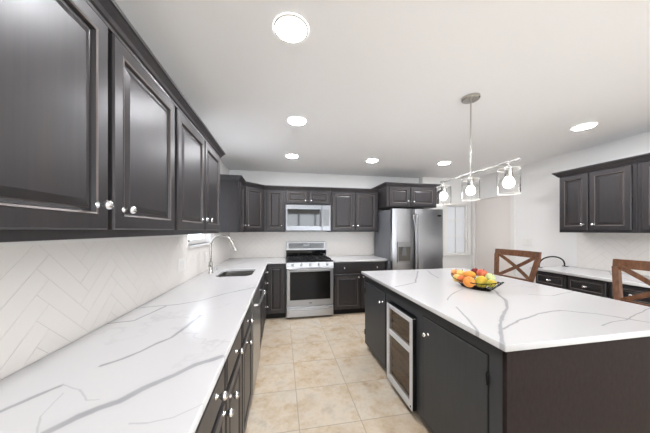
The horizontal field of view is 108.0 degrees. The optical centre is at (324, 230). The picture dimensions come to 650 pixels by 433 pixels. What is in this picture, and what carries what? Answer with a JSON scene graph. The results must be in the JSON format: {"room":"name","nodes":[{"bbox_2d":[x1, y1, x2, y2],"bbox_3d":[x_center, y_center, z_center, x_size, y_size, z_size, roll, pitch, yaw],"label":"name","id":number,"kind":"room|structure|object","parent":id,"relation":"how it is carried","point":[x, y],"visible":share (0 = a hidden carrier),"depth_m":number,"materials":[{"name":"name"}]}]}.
{"room":"kitchen","nodes":[
{"label":"kitchen","id":0,"kind":"room"},
{"bbox_2d":[0,160,229,379],"bbox_3d":[-1.139,0.165,0.751,0.164,2.483,7.288,0,0,-10],"label":"wall","id":1,"kind":"structure","parent":0,"point":[54,293],"depth_m":1.06,"materials":[{"name":"white tile"}]},
{"bbox_2d":[0,0,182,242],"bbox_3d":[-0.877,-0.364,0.776,0.386,0.781,1.022,0,0,-10],"label":"upper cabinet","id":2,"kind":"object","parent":1,"relation":"attached to","point":[87,107],"visible":1,"depth_m":0.69,"materials":[{"name":"brown wood"}]},
{"bbox_2d":[0,232,229,379],"bbox_3d":[-1.319,0.259,2.142,0.001,0.465,4.188,0,0,-10],"label":"backsplash","id":3,"kind":"structure","parent":1,"relation":"attached to","point":[52,296],"depth_m":1.07,"materials":[{"name":"white tile"}]},
{"bbox_2d":[178,257,185,271],"bbox_3d":[-1.322,0.316,2.188,0.008,0.120,0.164,0,0,-10],"label":"power outlet","id":4,"kind":"object","parent":1,"relation":"attached to","point":[181,262],"visible":1,"depth_m":2.17,"materials":[{"name":"white plastic"}]},
{"bbox_2d":[172,95,225,234],"bbox_3d":[-1.061,-0.364,1.781,0.386,0.781,1.019,0,0,-10],"label":"upper cabinet","id":5,"kind":"object","parent":1,"relation":"attached to","point":[198,154],"visible":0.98,"depth_m":1.58,"materials":[{"name":"brown wood"}]},
{"bbox_2d":[187,234,213,247],"bbox_3d":[-1.471,-0.258,2.709,0.155,0.872,0.800,0,0,-10],"label":"window","id":6,"kind":"structure","parent":1,"relation":"in","point":[193,239],"depth_m":2.75,"materials":[{"name":"white paint"}]},
{"bbox_2d":[219,174,246,231],"bbox_3d":[-1.361,-0.364,3.423,0.386,0.781,0.448,0,0,-10],"label":"upper cabinet","id":7,"kind":"object","parent":1,"relation":"attached to","point":[231,186],"visible":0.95,"depth_m":3.26,"materials":[{"name":"brown wood"}]},
{"bbox_2d":[243,181,264,231],"bbox_3d":[-1.327,-0.364,3.942,0.641,0.781,0.642,0,0,-10],"label":"upper cabinet","id":8,"kind":"object","parent":1,"relation":"attached to","point":[253,192],"visible":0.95,"depth_m":3.79,"materials":[{"name":"brown wood"}]},
{"bbox_2d":[245,312,431,432],"bbox_3d":[1.304,1.466,1.198,5.130,0.120,7.288,0,0,-10],"label":"floor","id":9,"kind":"structure","parent":0,"point":[316,374],"depth_m":2.16,"materials":[{"name":"tile"}]},
{"bbox_2d":[195,326,243,432],"bbox_3d":[-0.701,0.965,0.789,0.716,0.882,1.143,0,0,-10],"label":"base cabinet","id":10,"kind":"object","parent":9,"relation":"on","point":[222,413],"visible":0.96,"depth_m":1.02,"materials":[{"name":"brown wood"}]},
{"bbox_2d":[0,257,285,432],"bbox_3d":[-0.841,0.507,2.251,0.975,0.030,4.131,0,0,-10],"label":"countertop","id":11,"kind":"structure","parent":10,"relation":"on","point":[156,367],"depth_m":0.84,"materials":[{"name":"white stone"}]},
{"bbox_2d":[208,234,236,273],"bbox_3d":[-1.178,0.269,2.711,0.318,0.445,0.100,0,0,-10],"label":"faucet","id":12,"kind":"object","parent":11,"relation":"on","point":[210,265],"visible":1,"depth_m":2.70,"materials":[{"name":"silver metal"}]},
{"bbox_2d":[218,271,253,276],"bbox_3d":[-1.038,0.614,2.784,0.415,0.184,0.560,0,0,-10],"label":"sink","id":13,"kind":"object","parent":11,"relation":"in","point":[229,273],"visible":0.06,"depth_m":3.03,"materials":[{"name":"silver metal"}]},
{"bbox_2d":[241,302,253,432],"bbox_3d":[-0.847,0.965,1.589,0.716,0.882,0.477,0,0,-10],"label":"base cabinet","id":14,"kind":"object","parent":9,"relation":"on","point":[246,326],"visible":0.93,"depth_m":1.59,"materials":[{"name":"brown wood"}]},
{"bbox_2d":[251,282,263,394],"bbox_3d":[-0.929,0.931,2.130,0.729,0.810,0.603,0,0,-10],"label":"dishwasher","id":15,"kind":"object","parent":9,"relation":"on","point":[256,301],"visible":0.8,"depth_m":2.05,"materials":[{"name":"black"}]},
{"bbox_2d":[260,273,265,347],"bbox_3d":[-1.066,0.965,2.784,0.716,0.882,0.718,0,0,-10],"label":"base cabinet","id":16,"kind":"object","parent":9,"relation":"on","point":[262,277],"visible":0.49,"depth_m":2.78,"materials":[{"name":"brown wood"}]},
{"bbox_2d":[263,268,267,323],"bbox_3d":[-1.175,0.965,3.382,0.716,0.882,0.492,0,0,-10],"label":"base cabinet","id":17,"kind":"object","parent":9,"relation":"on","point":[265,272],"visible":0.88,"depth_m":3.41,"materials":[{"name":"brown wood"}]},
{"bbox_2d":[266,264,285,318],"bbox_3d":[-0.832,0.965,4.023,0.310,0.882,0.638,0,0,-10],"label":"base cabinet","id":18,"kind":"object","parent":9,"relation":"on","point":[276,275],"visible":0.8,"depth_m":3.72,"materials":[{"name":"brown wood"}]},
{"bbox_2d":[286,242,333,317],"bbox_3d":[-0.288,0.793,4.070,0.759,1.165,0.735,0,0,-10],"label":"range","id":19,"kind":"object","parent":9,"relation":"on","point":[309,272],"visible":0.99,"depth_m":3.78,"materials":[{"name":"silver metal"}]},
{"bbox_2d":[286,257,332,262],"bbox_3d":[-0.295,0.500,4.107,0.759,0.020,0.660,0,0,-10],"label":"cooktop","id":20,"kind":"object","parent":19,"relation":"in","point":[288,259],"depth_m":3.85,"materials":[{"name":"black metal"}]},
{"bbox_2d":[333,261,385,313],"bbox_3d":[0.546,0.965,4.255,0.933,0.882,0.678,0,0,-10],"label":"base cabinet","id":21,"kind":"object","parent":9,"relation":"on","point":[348,280],"visible":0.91,"depth_m":3.94,"materials":[{"name":"brown wood"}]},
{"bbox_2d":[327,255,387,261],"bbox_3d":[0.546,0.507,4.261,0.942,0.030,0.676,0,0,-10],"label":"countertop","id":22,"kind":"structure","parent":21,"relation":"on","point":[363,258],"depth_m":4.14,"materials":[{"name":"white stone"}]},
{"bbox_2d":[374,209,442,269],"bbox_3d":[1.508,0.517,4.300,0.945,1.753,0.843,0,0,-10],"label":"refrigerator","id":23,"kind":"object","parent":9,"relation":"on","point":[410,239],"visible":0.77,"depth_m":3.98,"materials":[{"name":"grey metal"}]},
{"bbox_2d":[364,276,649,432],"bbox_3d":[1.127,0.965,2.031,1.078,0.882,1.818,0,0,-10],"label":"kitchen island","id":24,"kind":"object","parent":9,"relation":"on","point":[466,383],"visible":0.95,"depth_m":1.17,"materials":[{"name":"grey paint"}]},
{"bbox_2d":[387,302,416,411],"bbox_3d":[0.886,0.999,2.007,0.580,0.692,0.430,0,0,-10],"label":"wine cooler","id":25,"kind":"object","parent":24,"relation":"in","point":[401,324],"visible":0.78,"depth_m":1.90,"materials":[{"name":"silver metal"}]},
{"bbox_2d":[361,268,649,351],"bbox_3d":[1.289,0.507,2.055,1.391,0.030,1.869,0,0,-10],"label":"island countertop","id":26,"kind":"structure","parent":24,"relation":"on","point":[517,315],"depth_m":1.45,"materials":[{"name":"white stone"}]},
{"bbox_2d":[451,273,503,291],"bbox_3d":[1.287,0.441,2.015,0.255,0.099,0.462,0,0,-19],"label":"fruit basket","id":27,"kind":"object","parent":26,"relation":"on","point":[475,287],"visible":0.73,"depth_m":1.92,"materials":[{"name":"black metal"}]},
{"bbox_2d":[453,274,459,281],"bbox_3d":[1.188,0.429,2.127,0.070,0.070,0.070,0,0,17],"label":"lemon","id":28,"kind":"object","parent":27,"relation":"in","point":[455,275],"visible":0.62,"depth_m":2.11,"materials":[{"name":"yellow food"}]},
{"bbox_2d":[457,275,464,282],"bbox_3d":[1.189,0.423,2.058,0.064,0.064,0.064,0,0,18],"label":"tangerine","id":29,"kind":"object","parent":27,"relation":"in","point":[461,277],"visible":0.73,"depth_m":2.04,"materials":[{"name":"orange food"}]},
{"bbox_2d":[457,269,464,274],"bbox_3d":[1.247,0.391,2.165,0.072,0.073,0.071,0,0,-3],"label":"peach","id":30,"kind":"object","parent":27,"relation":"in","point":[460,272],"visible":0.5,"depth_m":2.14,"materials":[{"name":"yellow food"}]},
{"bbox_2d":[463,276,474,286],"bbox_3d":[1.205,0.431,1.975,0.090,0.090,0.090,0,0,20],"label":"orange","id":31,"kind":"object","parent":27,"relation":"in","point":[466,281],"visible":0.96,"depth_m":1.95,"materials":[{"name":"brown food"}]},
{"bbox_2d":[463,271,475,277],"bbox_3d":[1.277,0.395,2.089,0.088,0.075,0.085,0,0,-3],"label":"mango","id":32,"kind":"object","parent":27,"relation":"in","point":[466,273],"visible":0.86,"depth_m":2.06,"materials":[{"name":"orange food"}]},
{"bbox_2d":[475,276,487,287],"bbox_3d":[1.302,0.429,1.965,0.100,0.100,0.100,0,0,4],"label":"mango","id":33,"kind":"object","parent":27,"relation":"in","point":[480,279],"visible":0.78,"depth_m":1.94,"materials":[{"name":"yellow food"}]},
{"bbox_2d":[476,269,487,276],"bbox_3d":[1.361,0.370,2.047,0.082,0.081,0.082,0,0,16],"label":"apple","id":34,"kind":"object","parent":27,"relation":"in","point":[481,272],"visible":0.71,"depth_m":2.02,"materials":[{"name":"red food"}]},
{"bbox_2d":[485,273,495,279],"bbox_3d":[1.384,0.392,1.977,0.071,0.070,0.071,0,0,-4],"label":"apple","id":35,"kind":"object","parent":27,"relation":"in","point":[488,276],"visible":0.7,"depth_m":1.95,"materials":[{"name":"green food"}]},
{"bbox_2d":[486,280,496,286],"bbox_3d":[1.322,0.422,1.871,0.061,0.061,0.076,0,0,-37],"label":"pear","id":36,"kind":"object","parent":27,"relation":"in","point":[488,281],"visible":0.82,"depth_m":1.86,"materials":[{"name":"yellow food"}]},
{"bbox_2d":[494,249,541,282],"bbox_3d":[2.059,0.821,2.763,0.550,1.170,0.528,0,0,-12],"label":"counter chair","id":37,"kind":"object","parent":9,"relation":"on","point":[534,256],"visible":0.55,"depth_m":2.77,"materials":[{"name":"brown wood"}]},
{"bbox_2d":[536,271,567,289],"bbox_3d":[3.083,0.965,3.002,0.656,0.882,0.353,0,0,-10],"label":"base cabinet","id":38,"kind":"object","parent":9,"relation":"on","point":[544,278],"visible":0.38,"depth_m":2.92,"materials":[{"name":"brown wood"}]},
{"bbox_2d":[530,266,649,287],"bbox_3d":[3.160,0.507,2.667,0.634,0.030,1.130,0,0,-10],"label":"countertop","id":39,"kind":"structure","parent":38,"relation":"on","point":[602,275],"depth_m":2.70,"materials":[{"name":"white stone"}]},
{"bbox_2d":[539,256,568,267],"bbox_3d":[3.069,0.419,3.187,0.454,0.146,0.065,0,0,-10],"label":"handle","id":40,"kind":"object","parent":39,"relation":"on","point":[547,256],"visible":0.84,"depth_m":3.19,"materials":[{"name":"black metal"}]},
{"bbox_2d":[568,275,608,297],"bbox_3d":[3.147,0.965,2.651,0.656,0.882,0.353,0,0,-10],"label":"base cabinet","id":41,"kind":"object","parent":9,"relation":"on","point":[600,288],"visible":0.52,"depth_m":2.57,"materials":[{"name":"brown wood"}]},
{"bbox_2d":[609,282,649,304],"bbox_3d":[3.212,0.965,2.301,0.656,0.882,0.353,0,0,-10],"label":"base cabinet","id":42,"kind":"object","parent":9,"relation":"on","point":[628,290],"visible":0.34,"depth_m":2.25,"materials":[{"name":"brown wood"}]},
{"bbox_2d":[611,259,649,306],"bbox_3d":[2.230,0.821,1.664,0.550,1.170,0.528,0,0,-10],"label":"counter chair","id":43,"kind":"object","parent":9,"relation":"on","point":[618,265],"visible":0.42,"depth_m":1.87,"materials":[{"name":"brown wood"}]},
{"bbox_2d":[229,170,450,275],"bbox_3d":[0.662,0.165,4.706,4.830,2.483,0.155,0,0,-10],"label":"wall","id":44,"kind":"structure","parent":0,"point":[248,244],"depth_m":4.45,"materials":[{"name":"white paint"}]},
{"bbox_2d":[264,185,284,231],"bbox_3d":[-0.884,-0.364,4.152,0.355,0.781,0.386,0,0,-10],"label":"upper cabinet","id":45,"kind":"object","parent":44,"relation":"attached to","point":[274,196],"visible":1,"depth_m":4.01,"materials":[{"name":"brown wood"}]},
{"bbox_2d":[230,232,372,257],"bbox_3d":[-0.373,0.259,4.439,2.682,0.465,0.001,0,0,-10],"label":"backsplash","id":46,"kind":"structure","parent":44,"relation":"attached to","point":[248,244],"depth_m":4.40,"materials":[{"name":"white tile"}]},
{"bbox_2d":[285,186,330,205],"bbox_3d":[-0.320,-0.599,4.256,0.790,0.313,0.386,0,0,-10],"label":"upper cabinet","id":47,"kind":"object","parent":44,"relation":"attached to","point":[294,195],"visible":0.98,"depth_m":4.10,"materials":[{"name":"brown wood"}]},
{"bbox_2d":[285,204,330,230],"bbox_3d":[-0.315,-0.212,4.222,0.775,0.451,0.440,0,0,-10],"label":"microwave","id":48,"kind":"object","parent":47,"relation":"attached to","point":[297,217],"visible":1,"depth_m":4.05,"materials":[{"name":"grey metal"}]},
{"bbox_2d":[327,187,378,231],"bbox_3d":[0.512,-0.364,4.408,0.901,0.781,0.386,0,0,-10],"label":"upper cabinet","id":49,"kind":"object","parent":44,"relation":"attached to","point":[352,209],"visible":0.99,"depth_m":4.26,"materials":[{"name":"brown wood"}]},
{"bbox_2d":[371,182,440,209],"bbox_3d":[1.486,-0.616,4.437,1.059,0.414,0.680,0,0,-10],"label":"upper cabinet","id":50,"kind":"object","parent":44,"relation":"attached to","point":[391,195],"visible":0.98,"depth_m":4.16,"materials":[{"name":"brown wood"}]},
{"bbox_2d":[115,0,649,178],"bbox_3d":[1.304,-1.137,1.198,5.130,0.120,7.288,0,0,-10],"label":"ceiling","id":51,"kind":"structure","parent":0,"point":[386,81],"depth_m":1.64,"materials":[{"name":"white paint"}]},
{"bbox_2d":[273,13,307,42],"bbox_3d":[-0.181,-1.073,1.263,0.186,0.008,0.186,0,0,-10],"label":"recessed light","id":52,"kind":"object","parent":51,"relation":"in","point":[289,27],"visible":1,"depth_m":1.25,"materials":[{"name":"white paint"}]},
{"bbox_2d":[286,154,297,157],"bbox_3d":[-0.477,-1.073,3.420,0.186,0.008,0.186,0,0,-10],"label":"recessed light","id":53,"kind":"object","parent":51,"relation":"in","point":[287,155],"visible":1,"depth_m":3.42,"materials":[{"name":"white paint"}]},
{"bbox_2d":[287,116,305,125],"bbox_3d":[-0.275,-1.073,2.325,0.186,0.008,0.186,0,0,-10],"label":"recessed light","id":54,"kind":"object","parent":51,"relation":"in","point":[297,121],"visible":1,"depth_m":2.32,"materials":[{"name":"white paint"}]},
{"bbox_2d":[366,159,377,162],"bbox_3d":[0.725,-1.073,3.640,0.186,0.008,0.186,0,0,-10],"label":"recessed light","id":55,"kind":"object","parent":51,"relation":"in","point":[368,160],"visible":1,"depth_m":3.62,"materials":[{"name":"white paint"}]},
{"bbox_2d":[438,161,450,164],"bbox_3d":[1.901,-1.073,3.775,0.186,0.008,0.186,0,0,-10],"label":"recessed light","id":56,"kind":"object","parent":51,"relation":"in","point":[444,162],"visible":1,"depth_m":3.78,"materials":[{"name":"white paint"}]},
{"bbox_2d":[436,93,520,204],"bbox_3d":[1.179,-0.661,1.905,0.132,0.831,0.789,0,0,-10],"label":"pendant lamp","id":57,"kind":"object","parent":51,"relation":"hanging from","point":[509,177],"visible":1,"depth_m":1.85,"materials":[{"name":"glass"}]},
{"bbox_2d":[571,122,597,130],"bbox_3d":[2.685,-1.073,2.449,0.186,0.008,0.186,0,0,-10],"label":"recessed light","id":58,"kind":"object","parent":51,"relation":"in","point":[587,125],"visible":1,"depth_m":2.44,"materials":[{"name":"white paint"}]},
{"bbox_2d":[419,177,470,269],"bbox_3d":[2.505,0.165,4.910,1.130,2.483,0.118,0,0,-10],"label":"wall","id":59,"kind":"structure","parent":0,"point":[456,184],"depth_m":4.88,"materials":[{"name":"white paint"}]},
{"bbox_2d":[443,201,471,255],"bbox_3d":[2.729,-0.042,4.906,0.660,1.125,0.119,0,0,-10],"label":"window","id":60,"kind":"structure","parent":59,"relation":"in","point":[455,216],"depth_m":4.93,"materials":[{"name":"white paint"}]},
{"bbox_2d":[447,207,463,251],"bbox_3d":[2.720,-0.019,4.961,0.450,0.950,0.008,0,0,-10],"label":"blind","id":61,"kind":"object","parent":60,"relation":"attached to","point":[454,228],"depth_m":4.96,"materials":[{"name":"white"}]},
{"bbox_2d":[477,131,649,282],"bbox_3d":[3.750,0.165,1.646,0.155,2.483,7.288,0,0,-10],"label":"wall","id":62,"kind":"structure","parent":0,"point":[538,202],"depth_m":3.36,"materials":[{"name":"white paint"}]},
{"bbox_2d":[471,194,515,276],"bbox_3d":[3.197,0.353,4.494,0.118,2.105,0.949,0,0,-10],"label":"door","id":63,"kind":"structure","parent":62,"relation":"in","point":[493,220],"depth_m":4.49,"materials":[{"name":"white paint"}]},
{"bbox_2d":[522,238,531,245],"bbox_3d":[3.272,0.188,3.832,0.009,0.120,0.164,0,0,-10],"label":"light switch","id":64,"kind":"object","parent":62,"relation":"attached to","point":[525,241],"visible":1,"depth_m":3.82,"materials":[{"name":"white plastic"}]},
{"bbox_2d":[552,156,636,232],"bbox_3d":[3.258,-0.364,2.801,0.406,0.781,0.737,0,0,-10],"label":"upper cabinet","id":65,"kind":"object","parent":62,"relation":"attached to","point":[600,197],"visible":0.98,"depth_m":2.67,"materials":[{"name":"brown wood"}]},
{"bbox_2d":[577,233,649,275],"bbox_3d":[3.528,0.259,2.435,0.001,0.465,1.520,0,0,-10],"label":"backsplash","id":66,"kind":"structure","parent":62,"relation":"attached to","point":[598,251],"depth_m":2.86,"materials":[{"name":"white tile"}]},
{"bbox_2d":[633,153,649,232],"bbox_3d":[3.387,-0.364,2.093,0.406,0.781,0.699,0,0,-10],"label":"upper cabinet","id":67,"kind":"object","parent":62,"relation":"attached to","point":[643,160],"visible":1,"depth_m":2.35,"materials":[{"name":"brown wood"}]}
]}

